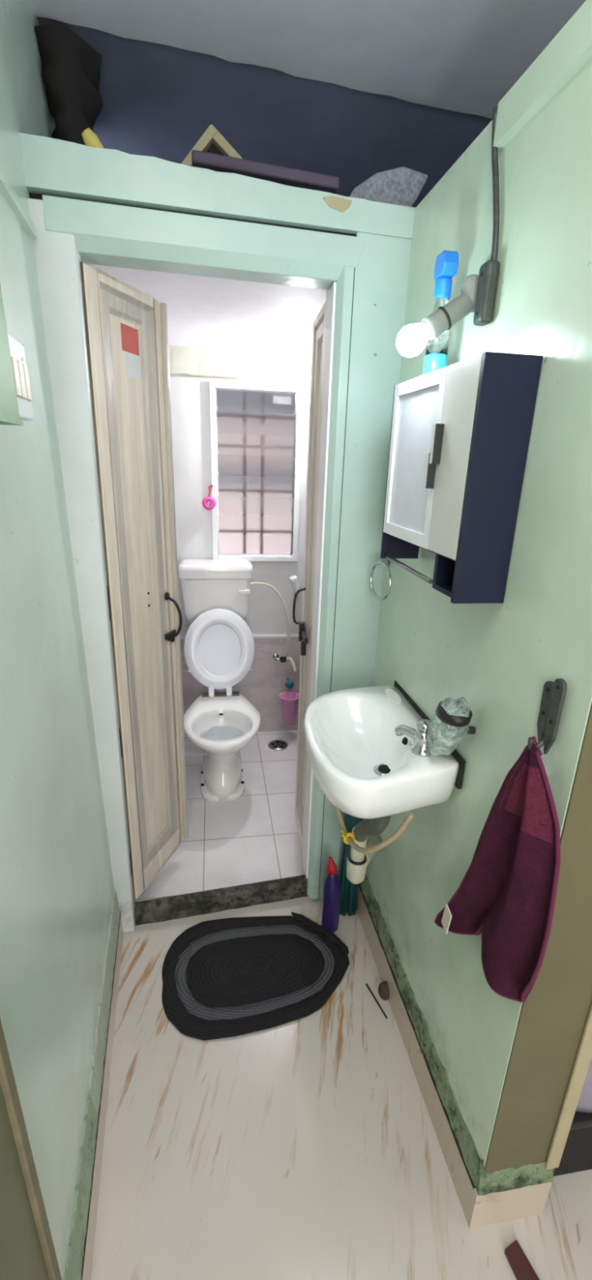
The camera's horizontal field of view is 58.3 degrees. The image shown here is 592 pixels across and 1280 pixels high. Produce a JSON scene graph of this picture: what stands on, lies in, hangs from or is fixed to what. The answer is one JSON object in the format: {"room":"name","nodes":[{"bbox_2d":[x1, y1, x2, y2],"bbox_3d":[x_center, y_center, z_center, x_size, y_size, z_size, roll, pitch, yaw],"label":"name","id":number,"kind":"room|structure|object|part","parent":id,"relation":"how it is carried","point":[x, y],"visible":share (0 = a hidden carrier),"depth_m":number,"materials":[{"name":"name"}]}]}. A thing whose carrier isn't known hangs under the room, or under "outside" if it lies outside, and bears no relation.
{"room":"hallway with washbasin","nodes":[
{"label":"hallway with washbasin","id":0,"kind":"room"},
{"bbox_2d":[6,0,56,137],"bbox_3d":[-0.825,-1.392,1.469,0.350,0.430,0.870,-1,19,-9],"label":"wall","id":1,"kind":"structure","parent":0,"point":[37,119],"depth_m":1.24,"materials":[{"name":"green paint"}]},
{"bbox_2d":[34,21,102,145],"bbox_3d":[-0.621,-1.393,1.474,0.183,0.400,0.249,-10,22,-31],"label":"sack","id":2,"kind":"object","parent":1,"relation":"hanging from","point":[71,67],"visible":0.43,"depth_m":1.38,"materials":[{"name":"fabric"}]},
{"bbox_2d":[0,0,114,1279],"bbox_3d":[-0.411,0.291,-0.079,0.634,2.600,3.230,-1,19,-9],"label":"wall","id":3,"kind":"structure","parent":0,"point":[56,882],"depth_m":1.01,"materials":[{"name":"green paint"}]},
{"bbox_2d":[0,284,23,425],"bbox_3d":[-0.398,-0.459,0.578,0.060,0.400,0.342,-2,19,-13],"label":"board","id":4,"kind":"object","parent":3,"relation":"attached to","point":[9,411],"visible":1,"depth_m":0.74,"materials":[{"name":"white plastic"}]},
{"bbox_2d":[0,165,36,239],"bbox_3d":[-0.402,-0.637,0.427,0.022,0.034,1.576,-2,19,-13],"label":"trim","id":5,"kind":"structure","parent":3,"relation":"attached to","point":[6,189],"depth_m":1.01,"materials":[{"name":"green paint"}]},
{"bbox_2d":[7,333,33,420],"bbox_3d":[-0.461,-0.420,0.848,0.042,0.120,0.158,-2,19,-13],"label":"board","id":6,"kind":"object","parent":3,"relation":"attached to","point":[20,372],"visible":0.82,"depth_m":0.86,"materials":[{"name":"white plastic"}]},
{"bbox_2d":[0,1084,48,1279],"bbox_3d":[-0.296,0.496,0.261,0.080,2.000,0.708,-2,19,-13],"label":"trim","id":7,"kind":"structure","parent":3,"relation":"attached to","point":[21,1257],"depth_m":0.66,"materials":[{"name":"beige wood"}]},
{"bbox_2d":[0,1018,62,1279],"bbox_3d":[-0.368,0.381,0.596,0.079,2.000,0.021,-1,19,-9],"label":"trim","id":8,"kind":"structure","parent":3,"relation":"attached to","point":[7,1082],"depth_m":0.69,"materials":[{"name":"brown wood"}]},
{"bbox_2d":[63,1093,97,1279],"bbox_3d":[-0.429,1.124,1.033,0.035,0.110,0.384,-2,19,-13],"label":"trim","id":9,"kind":"structure","parent":3,"relation":"attached to","point":[73,1271],"depth_m":1.05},
{"bbox_2d":[27,198,135,933],"bbox_3d":[-0.579,0.017,1.518,0.098,2.085,0.058,-1,19,-9],"label":"trim","id":10,"kind":"structure","parent":3,"relation":"attached to","point":[57,257],"depth_m":1.37,"materials":[{"name":"paint"}]},
{"bbox_2d":[82,908,123,1279],"bbox_3d":[-0.267,1.454,0.381,0.034,0.112,3.111,-2,19,-13],"label":"baseboard","id":11,"kind":"structure","parent":3,"relation":"attached to","point":[86,1275],"depth_m":1.26,"materials":[{"name":"tile"}]},
{"bbox_2d":[88,889,119,1115],"bbox_3d":[-0.538,0.967,1.485,0.035,0.110,0.604,-2,19,-13],"label":"trim","id":12,"kind":"structure","parent":3,"relation":"attached to","point":[99,1052],"depth_m":1.41,"materials":[{"name":"green paint"}]},
{"bbox_2d":[85,263,326,354],"bbox_3d":[-0.247,-1.240,1.977,1.220,0.088,1.400,-1,19,-9],"label":"ceiling","id":13,"kind":"structure","parent":0,"point":[206,312],"depth_m":1.84,"materials":[{"name":"paint"}]},
{"bbox_2d":[18,132,414,239],"bbox_3d":[-0.183,-1.062,1.285,0.970,0.096,0.218,-1,19,-9],"label":"wall header","id":14,"kind":"structure","parent":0,"point":[52,166],"depth_m":1.21,"materials":[{"name":"green paint"}]},
{"bbox_2d":[81,127,104,148],"bbox_3d":[-0.454,-1.122,1.225,0.073,0.081,0.034,-11,23,-34],"label":"tube","id":15,"kind":"object","parent":14,"relation":"on","point":[91,139],"visible":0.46,"depth_m":1.20,"materials":[{"name":"yellow plastic"}]},
{"bbox_2d":[29,192,355,236],"bbox_3d":[-0.170,-1.000,1.272,0.990,0.014,0.086,-1,19,-9],"label":"trim","id":16,"kind":"structure","parent":14,"relation":"attached to","point":[34,196],"depth_m":1.26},
{"bbox_2d":[191,150,339,194],"bbox_3d":[-0.075,-1.128,1.294,0.350,0.050,0.101,-1,19,-9],"label":"flat board","id":17,"kind":"object","parent":14,"relation":"on","point":[284,175],"visible":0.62,"depth_m":1.25,"materials":[{"name":"wood"}]},
{"bbox_2d":[169,376,310,635],"bbox_3d":[-0.372,-0.431,2.919,1.150,2.150,0.120,-1,19,-9],"label":"wall","id":18,"kind":"structure","parent":0,"point":[189,396],"depth_m":2.76,"materials":[{"name":"white paint"}]},
{"bbox_2d":[177,559,253,692],"bbox_3d":[-0.422,-0.059,2.829,0.376,0.704,0.265,-1,19,-9],"label":"cistern","id":19,"kind":"object","parent":18,"relation":"attached to","point":[206,584],"visible":0.9,"depth_m":2.72,"materials":[{"name":"white ceramic"}]},
{"bbox_3d":[-0.417,-0.370,2.762,0.376,0.073,0.192,-1,19,-9],"label":"tank lid","id":20,"kind":"part","parent":19,"relation":"part of","materials":[{"name":"white ceramic"}]},
{"bbox_3d":[-0.423,-0.224,2.817,0.360,0.236,0.176,-1,19,-9],"label":"tank","id":21,"kind":"part","parent":19,"relation":"part of","materials":[{"name":"white ceramic"}]},
{"bbox_3d":[-0.268,-0.249,2.734,0.057,0.026,0.035,-1,19,-9],"label":"flush lever","id":22,"kind":"part","parent":19,"relation":"part of","materials":[{"name":"white plastic"}]},
{"bbox_2d":[168,345,311,383],"bbox_3d":[-0.335,-1.319,2.538,0.980,0.127,0.034,-1,19,-9],"label":"trim","id":23,"kind":"structure","parent":18,"relation":"attached to","point":[184,361],"depth_m":2.53,"materials":[{"name":"paint"}]},
{"bbox_2d":[180,634,298,639],"bbox_3d":[-0.380,-0.016,2.990,0.980,0.018,0.012,-1,19,-9],"label":"trim","id":24,"kind":"structure","parent":18,"relation":"attached to","point":[270,636],"depth_m":3.02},
{"bbox_2d":[180,637,301,734],"bbox_3d":[-0.390,0.276,3.091,0.980,0.600,0.008,-1,19,-9],"label":"wall tiles","id":25,"kind":"structure","parent":18,"relation":"attached to","point":[262,686],"depth_m":3.10,"materials":[{"name":"white tile"}]},
{"bbox_2d":[272,653,297,671],"bbox_3d":[-0.069,0.133,3.034,0.160,0.084,0.055,12,21,27],"label":"valve","id":26,"kind":"object","parent":25,"relation":"attached to","point":[275,656],"visible":1,"depth_m":3.02,"materials":[{"name":"silver metal"}]},
{"bbox_2d":[249,582,289,657],"bbox_3d":[-0.147,-0.100,2.933,0.228,0.457,0.049,-1,19,-9],"label":"supply hose","id":27,"kind":"object","parent":26,"relation":"attached to","point":[253,583],"visible":0.99,"depth_m":2.90,"materials":[{"name":"white plastic"}]},
{"bbox_3d":[-0.028,0.138,3.027,0.081,0.081,0.029,12,21,27],"label":"spout","id":28,"kind":"part","parent":26,"relation":"part of","materials":[{"name":"beige plastic"}]},
{"bbox_2d":[284,677,293,688],"bbox_3d":[-0.042,0.243,3.081,0.052,0.052,0.094,-1,19,-9],"label":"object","id":29,"kind":"object","parent":25,"relation":"attached to","point":[289,683],"visible":1,"depth_m":3.04,"materials":[{"name":"teal plastic"}]},
{"bbox_2d":[208,380,302,561],"bbox_3d":[-0.212,-0.856,2.776,0.458,0.875,0.128,-1,19,-9],"label":"window","id":30,"kind":"structure","parent":18,"relation":"in","point":[255,428],"depth_m":2.73,"materials":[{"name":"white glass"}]},
{"bbox_2d":[202,482,215,510],"bbox_3d":[-0.445,-0.732,2.705,0.068,0.135,0.024,-1,19,-9],"label":"air freshener","id":31,"kind":"object","parent":30,"relation":"hanging from","point":[208,498],"visible":1,"depth_m":2.71,"materials":[{"name":"plastic"}]},
{"bbox_3d":[-0.435,-0.760,2.700,0.025,0.059,0.008,-5,20,-20],"label":"cord","id":32,"kind":"part","parent":31,"relation":"part of","materials":[{"name":"pink plastic"}]},
{"bbox_3d":[-0.220,-0.518,2.862,0.395,0.100,0.025,-1,19,-9],"label":"louvre pane","id":33,"kind":"part","parent":30,"relation":"part of","materials":[{"name":"clear glass"}]},
{"bbox_3d":[-0.210,-0.802,2.766,0.395,0.100,0.025,-1,19,-9],"label":"louvre pane","id":34,"kind":"part","parent":30,"relation":"part of","materials":[{"name":"clear glass"}]},
{"bbox_3d":[-0.213,-0.708,2.799,0.395,0.100,0.075,-1,19,-9],"label":"louvre pane","id":35,"kind":"part","parent":30,"relation":"part of","materials":[{"name":"clear glass"}]},
{"bbox_3d":[-0.216,-0.613,2.830,0.395,0.100,0.025,-1,19,-9],"label":"louvre pane","id":36,"kind":"part","parent":30,"relation":"part of","materials":[{"name":"clear glass"}]},
{"bbox_3d":[-0.198,-1.181,2.638,0.395,0.100,0.025,-1,19,-9],"label":"louvre pane","id":37,"kind":"part","parent":30,"relation":"part of","materials":[{"name":"clear glass"}]},
{"bbox_3d":[-0.204,-0.992,2.702,0.395,0.100,0.025,-1,19,-9],"label":"louvre pane","id":38,"kind":"part","parent":30,"relation":"part of","materials":[{"name":"clear glass"}]},
{"bbox_3d":[-0.207,-0.897,2.734,0.395,0.100,0.045,-1,19,-9],"label":"louvre pane","id":39,"kind":"part","parent":30,"relation":"part of","materials":[{"name":"clear glass"}]},
{"bbox_3d":[-0.201,-1.086,2.670,0.395,0.100,0.075,-1,19,-9],"label":"louvre pane","id":40,"kind":"part","parent":30,"relation":"part of","materials":[{"name":"clear glass"}]},
{"bbox_2d":[288,575,300,595],"bbox_3d":[-0.008,-0.300,2.912,0.068,0.114,0.085,-1,19,-9],"label":"shower","id":41,"kind":"object","parent":18,"relation":"attached to","point":[293,580],"visible":0.87,"depth_m":2.88,"materials":[{"name":"white plastic"}]},
{"bbox_2d":[279,688,298,725],"bbox_3d":[-0.034,0.377,3.064,0.129,0.224,0.127,10,20,22],"label":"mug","id":42,"kind":"object","parent":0,"point":[289,699],"visible":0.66,"depth_m":3.05,"materials":[{"name":"pink plastic"}]},
{"bbox_2d":[31,0,586,207],"bbox_3d":[0.932,-1.315,0.584,3.550,0.100,5.100,-1,19,-9],"label":"ceiling","id":43,"kind":"structure","parent":0,"point":[464,56],"depth_m":1.51,"materials":[{"name":"paint"}]},
{"bbox_2d":[301,289,328,875],"bbox_3d":[0.179,-0.052,1.774,0.243,2.100,0.060,-1,19,-9],"label":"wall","id":44,"kind":"structure","parent":0,"point":[302,868],"depth_m":2.07,"materials":[{"name":"white paint"}]},
{"bbox_2d":[302,281,336,878],"bbox_3d":[0.065,-0.029,1.698,0.006,1.898,0.082,-1,19,-9],"label":"trim","id":45,"kind":"structure","parent":44,"relation":"attached to","point":[331,302],"depth_m":1.58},
{"bbox_2d":[90,729,591,1279],"bbox_3d":[1.010,1.311,1.223,3.300,0.084,4.585,-1,19,-9],"label":"floor","id":46,"kind":"structure","parent":0,"point":[308,1148],"depth_m":1.29,"materials":[{"name":"tile"}]},
{"bbox_2d":[183,608,261,803],"bbox_3d":[-0.358,0.332,2.549,0.372,0.834,0.640,-1,19,-9],"label":"toilet","id":47,"kind":"object","parent":46,"relation":"on","point":[219,645],"visible":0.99,"depth_m":2.66,"materials":[{"name":"white ceramic"}]},
{"bbox_3d":[-0.391,0.048,2.713,0.360,0.404,0.114,-1,19,-9],"label":"seat","id":48,"kind":"part","parent":47,"relation":"part of","materials":[{"name":"white plastic"}]},
{"bbox_3d":[-0.393,0.046,2.729,0.356,0.401,0.110,-1,19,-9],"label":"lid","id":49,"kind":"part","parent":47,"relation":"part of","materials":[{"name":"plastic"}]},
{"bbox_3d":[-0.360,0.549,2.586,0.372,0.399,0.568,-1,19,-9],"label":"bowl","id":50,"kind":"part","parent":47,"relation":"part of","materials":[{"name":"white ceramic"}]},
{"bbox_2d":[161,911,349,1040],"bbox_3d":[-0.123,1.055,1.716,0.611,0.020,0.414,-1,19,-9],"label":"door mat","id":51,"kind":"object","parent":46,"relation":"on","point":[228,977],"visible":1,"depth_m":1.69,"materials":[{"name":"black fabric"}]},
{"bbox_2d":[267,739,288,750],"bbox_3d":[-0.104,0.605,3.062,0.116,0.005,0.116,-1,19,-9],"label":"floor drain","id":52,"kind":"object","parent":46,"relation":"on","point":[277,744],"visible":1,"depth_m":3.06,"materials":[{"name":"metal"}]},
{"bbox_2d":[321,856,341,932],"bbox_3d":[0.124,0.873,1.827,0.062,0.310,0.046,-1,19,-9],"label":"bottle","id":53,"kind":"object","parent":46,"relation":"on","point":[332,889],"visible":0.94,"depth_m":1.81,"materials":[{"name":"plastic"}]},
{"bbox_2d":[338,813,363,916],"bbox_3d":[0.199,0.587,1.815,0.075,0.856,0.068,-1,19,-9],"label":"broom","id":54,"kind":"object","parent":46,"relation":"on","point":[348,895],"visible":0.41,"depth_m":1.89,"materials":[{"name":"teal plastic"}]},
{"bbox_2d":[365,983,387,1018],"bbox_3d":[0.246,1.105,1.627,0.006,0.006,0.117,-6,20,-23],"label":"stick","id":55,"kind":"object","parent":46,"relation":"on","point":[367,986],"visible":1,"depth_m":1.62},
{"bbox_2d":[377,981,389,999],"bbox_3d":[0.276,1.080,1.638,0.044,0.048,0.044,-1,19,-9],"label":"lump","id":56,"kind":"object","parent":46,"relation":"on","point":[383,989],"visible":0.89,"depth_m":1.62,"materials":[{"name":"brown stone"}]},
{"bbox_2d":[504,1240,539,1279],"bbox_3d":[0.473,1.302,1.053,0.048,0.016,0.149,-6,20,-22],"label":"wood strip","id":57,"kind":"object","parent":46,"relation":"on","point":[522,1268],"visible":1,"depth_m":1.09,"materials":[{"name":"brown wood"}]},
{"bbox_2d":[553,1111,591,1176],"bbox_3d":[0.771,1.145,1.275,0.454,0.190,0.096,-1,19,-9],"label":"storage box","id":58,"kind":"object","parent":46,"relation":"on","point":[576,1156],"visible":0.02,"depth_m":1.21,"materials":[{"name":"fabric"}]},
{"bbox_3d":[0.774,1.064,1.248,0.454,0.020,0.096,-1,19,-9],"label":"lid","id":59,"kind":"part","parent":58,"relation":"part of","materials":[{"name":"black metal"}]},
{"bbox_2d":[575,1057,591,1112],"bbox_3d":[0.752,0.979,1.215,0.357,0.160,0.084,-1,19,-9],"label":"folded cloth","id":60,"kind":"object","parent":58,"relation":"on","point":[584,1103],"visible":0.11,"depth_m":1.18,"materials":[{"name":"white fabric"}]},
{"bbox_2d":[318,204,415,902],"bbox_3d":[0.193,-0.071,1.722,0.171,2.170,0.149,-1,19,-9],"label":"wall","id":61,"kind":"structure","parent":0,"point":[381,270],"depth_m":1.50,"materials":[{"name":"green paint"}]},
{"bbox_2d":[80,262,188,901],"bbox_3d":[-0.466,-0.037,1.689,0.086,1.893,0.368,7,19,16],"label":"door","id":62,"kind":"structure","parent":61,"relation":"in","point":[126,331],"depth_m":1.62,"materials":[{"name":"brown wood"}]},
{"bbox_3d":[-0.493,-0.068,1.696,0.015,1.788,0.252,7,19,16],"label":"panel","id":63,"kind":"part","parent":62,"relation":"part of","materials":[{"name":"brown wood"}]},
{"bbox_3d":[-0.479,-0.067,1.693,0.015,1.788,0.252,7,19,16],"label":"panel moulding","id":64,"kind":"part","parent":62,"relation":"part of","materials":[{"name":"brown wood"}]},
{"bbox_3d":[-0.412,-0.075,1.801,0.054,0.149,0.015,6,19,13],"label":"handle","id":65,"kind":"part","parent":62,"relation":"part of","materials":[{"name":"black metal"}]},
{"bbox_2d":[42,195,366,899],"bbox_3d":[-0.227,-0.020,1.616,0.759,2.074,0.103,-3,19,-13],"label":"trim","id":66,"kind":"structure","parent":61,"relation":"attached to","point":[106,234],"depth_m":1.29,"materials":[{"name":"green paint"}]},
{"bbox_2d":[133,874,307,925],"bbox_3d":[-0.257,0.947,1.944,0.697,0.072,0.042,-3,19,-14],"label":"threshold","id":67,"kind":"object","parent":61,"relation":"attached to","point":[215,900],"depth_m":1.92,"materials":[{"name":"stone"}]},
{"bbox_2d":[292,299,327,857],"bbox_3d":[0.038,-0.084,1.877,0.078,1.891,0.309,-1,19,-9],"label":"door","id":68,"kind":"structure","parent":61,"relation":"in","point":[318,331],"depth_m":1.86,"materials":[{"name":"brown wood"}]},
{"bbox_3d":[0.011,-0.124,1.940,0.047,0.140,0.009,0,19,-7],"label":"handle","id":69,"kind":"part","parent":68,"relation":"part of","materials":[{"name":"black metal"}]},
{"bbox_3d":[0.064,-0.111,1.876,0.015,1.788,0.200,0,19,-7],"label":"panel","id":70,"kind":"part","parent":68,"relation":"part of","materials":[{"name":"brown wood"}]},
{"bbox_2d":[317,273,354,899],"bbox_3d":[0.107,-0.001,1.724,0.004,2.010,0.126,-1,19,-9],"label":"trim","id":71,"kind":"structure","parent":61,"relation":"attached to","point":[353,273],"depth_m":1.53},
{"bbox_2d":[322,195,351,212],"bbox_3d":[0.099,-1.050,1.279,0.074,0.030,0.002,-3,19,-13],"label":"paint patch","id":72,"kind":"object","parent":61,"relation":"attached to","point":[340,204],"depth_m":1.28,"materials":[{"name":"beige paint"}]},
{"bbox_2d":[362,57,591,1167],"bbox_3d":[0.403,0.066,1.344,0.186,2.165,1.108,-1,19,-9],"label":"wall","id":73,"kind":"structure","parent":0,"point":[500,658],"depth_m":0.98,"materials":[{"name":"green paint"}]},
{"bbox_2d":[369,558,391,600],"bbox_3d":[0.264,-0.177,1.535,0.058,0.121,0.119,-6,20,-22],"label":"towel ring","id":74,"kind":"object","parent":73,"relation":"attached to","point":[385,562],"visible":0.97,"depth_m":1.52,"materials":[{"name":"silver metal"}]},
{"bbox_2d":[303,680,465,819],"bbox_3d":[0.174,0.277,1.318,0.314,0.168,0.484,-1,19,-9],"label":"basin","id":75,"kind":"object","parent":73,"relation":"attached to","point":[357,759],"visible":0.94,"depth_m":1.28,"materials":[{"name":"ceramic"}]},
{"bbox_2d":[346,815,390,884],"bbox_3d":[0.210,0.510,1.510,0.109,0.426,0.326,6,19,11],"label":"trap","id":76,"kind":"object","parent":75,"relation":"attached to","point":[357,864],"visible":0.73,"depth_m":1.51,"materials":[{"name":"white plastic"}]},
{"bbox_2d":[334,806,414,853],"bbox_3d":[0.161,0.438,1.304,0.062,0.195,0.292,-9,22,-29],"label":"hose","id":77,"kind":"object","parent":75,"relation":"attached to","point":[346,836],"visible":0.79,"depth_m":1.26,"materials":[{"name":"beige plastic"}]},
{"bbox_2d":[384,688,401,703],"bbox_3d":[0.268,0.156,1.464,0.036,0.008,0.099,-1,19,-9],"label":"soap tray","id":78,"kind":"object","parent":75,"relation":"on","point":[392,695],"depth_m":1.46,"materials":[{"name":"ceramic"}]},
{"bbox_2d":[394,719,431,756],"bbox_3d":[0.264,0.205,1.198,0.052,0.074,0.111,-16,25,-42],"label":"tap","id":79,"kind":"object","parent":75,"relation":"on","point":[420,748],"visible":0.86,"depth_m":1.17,"materials":[{"name":"silver metal"}]},
{"bbox_3d":[0.260,0.214,1.220,0.024,0.031,0.083,-11,23,-34],"label":"spout","id":80,"kind":"part","parent":79,"relation":"part of","materials":[{"name":"silver metal"}]},
{"bbox_2d":[357,884,475,1189],"bbox_3d":[0.307,1.012,1.546,0.022,0.012,0.909,-2,19,-10],"label":"trim","id":81,"kind":"structure","parent":73,"relation":"attached to","point":[359,886],"depth_m":1.35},
{"bbox_2d":[395,274,479,357],"bbox_3d":[0.277,-0.624,1.027,0.160,0.143,0.058,-1,19,-9],"label":"wall lamp","id":82,"kind":"object","parent":73,"relation":"attached to","point":[412,339],"visible":0.97,"depth_m":1.01,"materials":[{"name":"white plastic"}]},
{"bbox_3d":[0.225,-0.583,1.034,0.059,0.058,0.057,-1,19,-9],"label":"bulb","id":83,"kind":"part","parent":82,"relation":"part of","materials":[{"name":"white glass"}]},
{"bbox_2d":[426,697,475,755],"bbox_3d":[0.315,0.180,1.097,0.075,0.142,0.096,-15,25,-41],"label":"cup","id":84,"kind":"object","parent":73,"relation":"attached to","point":[449,726],"visible":1,"depth_m":1.07,"materials":[{"name":"clear plastic"}]},
{"bbox_2d":[356,884,551,1228],"bbox_3d":[0.381,1.069,1.574,0.173,0.117,0.930,-2,19,-10],"label":"baseboard","id":85,"kind":"structure","parent":73,"relation":"attached to","point":[478,1211],"depth_m":1.24,"materials":[{"name":"tile"}]},
{"bbox_2d":[359,875,554,1195],"bbox_3d":[0.385,0.981,1.541,0.173,0.095,0.926,-2,19,-10],"label":"trim","id":86,"kind":"structure","parent":73,"relation":"attached to","point":[508,1179],"depth_m":1.25,"materials":[{"name":"green stone"}]},
{"bbox_2d":[380,351,542,603],"bbox_3d":[0.298,-0.324,1.090,0.118,0.406,0.410,-1,19,-9],"label":"upper cabinet","id":87,"kind":"object","parent":73,"relation":"attached to","point":[460,432],"visible":1,"depth_m":0.94,"materials":[{"name":"blue laminate"}]},
{"bbox_3d":[0.267,-0.394,1.277,0.098,0.396,0.006,-1,19,-9],"label":"panel","id":88,"kind":"part","parent":87,"relation":"part of","materials":[{"name":"blue laminate"}]},
{"bbox_2d":[389,384,439,533],"bbox_3d":[0.252,-0.381,1.138,0.006,0.279,0.226,-2,19,-10],"label":"mirror","id":89,"kind":"object","parent":87,"relation":"attached to","point":[415,406],"depth_m":1.14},
{"bbox_3d":[0.250,-0.380,1.134,0.014,0.329,0.266,-2,19,-10],"label":"door","id":90,"kind":"part","parent":87,"relation":"part of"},
{"bbox_2d":[390,534,455,561],"bbox_3d":[0.306,-0.203,1.133,0.082,0.012,0.388,-2,19,-10],"label":"shelf","id":91,"kind":"object","parent":87,"relation":"attached to","point":[443,553],"depth_m":1.05,"materials":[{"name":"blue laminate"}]},
{"bbox_3d":[0.257,-0.325,1.019,0.016,0.065,0.011,-1,19,-9],"label":"handle","id":92,"kind":"part","parent":87,"relation":"part of","materials":[{"name":"metal"}]},
{"bbox_3d":[0.259,-0.323,1.013,0.016,0.065,0.002,-1,19,-9],"label":"handle","id":93,"kind":"part","parent":87,"relation":"part of","materials":[{"name":"black metal"}]},
{"bbox_3d":[0.261,-0.365,0.989,0.016,0.070,0.011,-1,19,-9],"label":"handle","id":94,"kind":"part","parent":87,"relation":"part of","materials":[{"name":"metal"}]},
{"bbox_3d":[0.263,-0.363,0.983,0.016,0.070,0.002,-1,19,-9],"label":"handle","id":95,"kind":"part","parent":87,"relation":"part of","materials":[{"name":"black metal"}]},
{"bbox_2d":[422,250,458,374],"bbox_3d":[0.296,-0.659,1.092,0.046,0.228,0.059,-1,19,-9],"label":"spray bottle","id":96,"kind":"object","parent":87,"relation":"on","point":[446,262],"visible":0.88,"depth_m":1.07,"materials":[{"name":"plastic"}]},
{"bbox_3d":[0.329,-0.092,1.025,0.085,0.010,0.105,-1,19,-9],"label":"panel","id":97,"kind":"part","parent":87,"relation":"part of","materials":[{"name":"blue laminate"}]},
{"bbox_3d":[0.285,-0.317,0.951,0.014,0.329,0.124,-2,19,-10],"label":"door","id":98,"kind":"part","parent":87,"relation":"part of","materials":[{"name":"laminate"}]},
{"bbox_3d":[0.337,-0.260,0.906,0.098,0.406,0.012,-1,19,-9],"label":"panel","id":99,"kind":"part","parent":87,"relation":"part of","materials":[{"name":"blue laminate"}]},
{"bbox_2d":[473,259,499,326],"bbox_3d":[0.350,-0.639,0.980,0.028,0.100,0.037,-1,19,-9],"label":"junction box","id":100,"kind":"object","parent":73,"relation":"attached to","point":[488,276],"visible":1,"depth_m":0.97,"materials":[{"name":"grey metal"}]},
{"bbox_2d":[490,106,499,260],"bbox_3d":[0.358,-0.810,0.951,0.015,0.248,0.063,-4,19,-16],"label":"conduit","id":101,"kind":"object","parent":73,"relation":"attached to","point":[494,149],"visible":0.98,"depth_m":0.95,"materials":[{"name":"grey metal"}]},
{"bbox_2d":[484,702,591,1173],"bbox_3d":[0.501,0.183,0.805,0.160,2.035,0.004,-1,19,-9],"label":"trim","id":102,"kind":"structure","parent":73,"relation":"attached to","point":[553,1017],"depth_m":0.97,"materials":[{"name":"beige paint"}]},
{"bbox_2d":[493,0,591,151],"bbox_3d":[0.404,-0.830,0.710,0.017,0.072,0.492,-2,19,-10],"label":"trim","id":103,"kind":"structure","parent":73,"relation":"attached to","point":[570,50],"depth_m":0.80,"materials":[{"name":"green paint"}]},
{"bbox_2d":[527,678,567,754],"bbox_3d":[0.397,0.115,0.842,0.039,0.131,0.052,9,20,21],"label":"wall hook","id":104,"kind":"object","parent":73,"relation":"attached to","point":[553,694],"visible":1,"depth_m":0.83,"materials":[{"name":"grey metal"}]},
{"bbox_2d":[434,736,560,1002],"bbox_3d":[0.364,0.410,0.962,0.056,0.564,0.297,-4,20,-17],"label":"hand towel","id":105,"kind":"object","parent":104,"relation":"hanging from","point":[507,892],"visible":1,"depth_m":0.90,"materials":[{"name":"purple fabric"}]},
{"bbox_3d":[0.402,0.119,0.857,0.007,0.114,0.025,-1,19,-9],"label":"hook plate","id":106,"kind":"part","parent":104,"relation":"part of","materials":[{"name":"grey metal"}]},
{"bbox_3d":[0.401,0.121,0.826,0.007,0.131,0.025,-1,19,-9],"label":"hook plate","id":107,"kind":"part","parent":104,"relation":"part of","materials":[{"name":"grey metal"}]},
{"bbox_2d":[544,1003,591,1169],"bbox_3d":[0.574,0.169,0.806,0.030,2.005,0.008,-1,19,-9],"label":"trim","id":108,"kind":"structure","parent":73,"relation":"attached to","point":[584,1055],"depth_m":1.05,"materials":[{"name":"beige wood"}]},
{"bbox_3d":[-0.381,-1.370,2.173,1.440,0.025,1.700,-1,19,-9],"label":"floor","id":109,"kind":"structure","parent":0,"visible":0},
{"bbox_2d":[181,124,243,166],"bbox_3d":[-0.190,-1.190,1.331,0.239,0.136,0.054,-3,19,-14],"label":"picture frame","id":110,"kind":"object","parent":109,"relation":"on","point":[220,145],"visible":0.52,"depth_m":1.30,"materials":[{"name":"beige wood"}]},
{"bbox_3d":[-0.252,-1.195,1.312,0.116,0.115,0.026,3,19,2],"label":"frame","id":111,"kind":"part","parent":110,"relation":"part of","materials":[{"name":"beige wood"}]},
{"bbox_3d":[-0.147,-1.205,1.337,0.159,0.108,0.025,-7,21,-24],"label":"frame","id":112,"kind":"part","parent":110,"relation":"part of","materials":[{"name":"beige wood"}]},
{"bbox_2d":[349,166,427,207],"bbox_3d":[0.216,-1.181,1.440,0.226,0.110,0.170,-1,19,-9],"label":"stone slab","id":113,"kind":"object","parent":109,"relation":"on","point":[402,186],"visible":0.35,"depth_m":1.36,"materials":[{"name":"grey stone"}]},
{"label":"outside","id":114,"kind":"structure","parent":0,"visible":0},
{"bbox_2d":[217,494,291,553],"bbox_3d":[-0.378,-0.890,3.728,3.400,3.400,0.100,-1,19,-9],"label":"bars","id":115,"kind":"structure","parent":114,"point":[218,495],"depth_m":3.71,"materials":[{"name":"grey metal"}]}
]}

